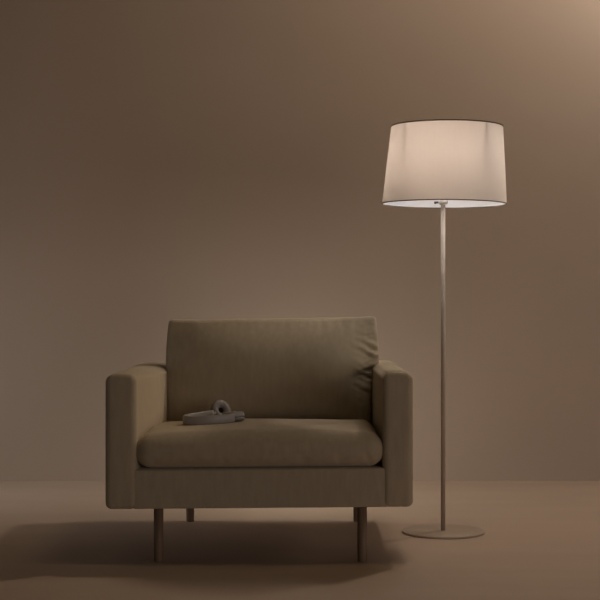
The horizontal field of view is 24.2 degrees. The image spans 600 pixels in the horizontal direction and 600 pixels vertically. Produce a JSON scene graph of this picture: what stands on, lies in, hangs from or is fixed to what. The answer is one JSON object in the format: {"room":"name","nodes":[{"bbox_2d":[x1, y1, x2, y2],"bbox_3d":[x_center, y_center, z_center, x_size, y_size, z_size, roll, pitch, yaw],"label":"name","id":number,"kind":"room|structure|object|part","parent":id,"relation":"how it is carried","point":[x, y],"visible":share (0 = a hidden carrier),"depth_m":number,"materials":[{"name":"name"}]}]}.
{"room":"living room","nodes":[
{"label":"living room","id":0,"kind":"room"},
{"bbox_2d":[0,0,599,480],"bbox_3d":[0.000,-1.400,7.035,12.000,4.600,0.150,0,0,0],"label":"wall","id":1,"kind":"structure","parent":0,"point":[162,161],"depth_m":6.96,"materials":[{"name":"paint"}]},
{"bbox_2d":[0,481,599,599],"bbox_3d":[0.000,0.950,2.305,12.000,0.100,9.610,0,0,0],"label":"floor","id":2,"kind":"structure","parent":0,"point":[60,540],"depth_m":5.05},
{"bbox_2d":[105,316,412,561],"bbox_3d":[-0.139,0.482,5.245,1.058,0.835,1.016,0,0,0],"label":"armchair","id":3,"kind":"object","parent":2,"relation":"on","point":[328,422],"visible":0.98,"depth_m":4.80,"materials":[{"name":"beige fabric"}]},
{"bbox_3d":[-0.590,0.483,5.255,0.156,0.462,0.996,0,0,0],"label":"arm","id":4,"kind":"part","parent":3,"relation":"part of","materials":[{"name":"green fabric"}]},
{"bbox_3d":[-0.487,0.806,4.822,0.033,0.187,0.033,0,0,0],"label":"leg","id":5,"kind":"part","parent":3,"relation":"part of","materials":[{"name":"brown wood"}]},
{"bbox_3d":[-0.446,0.806,5.690,0.033,0.188,0.033,0,0,0],"label":"leg","id":6,"kind":"part","parent":3,"relation":"part of","materials":[{"name":"brown wood"}]},
{"bbox_2d":[183,400,244,424],"bbox_3d":[-0.329,0.411,5.084,0.221,0.081,0.243,0,0,-22],"label":"headphones","id":7,"kind":"object","parent":3,"relation":"on","point":[219,412],"visible":1,"depth_m":5.00,"materials":[{"name":"grey"}]},
{"bbox_2d":[209,400,230,414],"bbox_3d":[-0.297,0.411,5.194,0.081,0.081,0.071,0,0,0],"label":"ear cup","id":8,"kind":"object","parent":7,"relation":"on","point":[218,407],"depth_m":5.18,"materials":[{"name":"grey"}]},
{"bbox_2d":[222,411,244,420],"bbox_3d":[-0.240,0.420,5.045,0.086,0.038,0.086,0,0,0],"label":"ear cup","id":9,"kind":"object","parent":7,"relation":"on","point":[235,415],"depth_m":5.01,"materials":[{"name":"grey"}]},
{"bbox_2d":[136,418,382,467],"bbox_3d":[-0.139,0.505,5.098,0.854,0.140,0.723,0,0,0],"label":"seat cushion","id":10,"kind":"object","parent":3,"relation":"on","point":[160,442],"depth_m":4.76,"materials":[{"name":"beige fabric"}]},
{"bbox_3d":[-0.134,0.642,5.198,0.871,0.140,0.864,0,0,0],"label":"seat","id":11,"kind":"part","parent":3,"relation":"part of","materials":[{"name":"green fabric"}]},
{"bbox_2d":[166,316,378,421],"bbox_3d":[-0.107,0.271,5.484,0.829,0.413,0.287,0,0,0],"label":"cushion","id":12,"kind":"object","parent":3,"relation":"on","point":[272,368],"depth_m":5.37,"materials":[{"name":"beige fabric"}]},
{"bbox_3d":[0.233,0.803,5.690,0.033,0.193,0.033,0,0,0],"label":"leg","id":13,"kind":"part","parent":3,"relation":"part of","materials":[{"name":"brown wood"}]},
{"bbox_3d":[0.214,0.804,4.822,0.033,0.193,0.033,0,0,0],"label":"leg","id":14,"kind":"part","parent":3,"relation":"part of","materials":[{"name":"brown wood"}]},
{"bbox_3d":[0.334,0.475,5.255,0.112,0.463,0.996,0,0,0],"label":"arm","id":15,"kind":"part","parent":3,"relation":"part of","materials":[{"name":"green fabric"}]},
{"bbox_2d":[382,119,506,538],"bbox_3d":[0.558,0.113,5.420,0.482,1.574,0.482,0,0,0],"label":"floor lamp","id":16,"kind":"object","parent":2,"relation":"on","point":[442,164],"visible":1,"depth_m":5.25,"materials":[{"name":"white fabric"}]},
{"bbox_3d":[0.558,-0.521,5.420,0.480,0.302,0.480,0,0,0],"label":"lamp shade","id":17,"kind":"part","parent":16,"relation":"part of","materials":[{"name":"fabric"}]}
]}

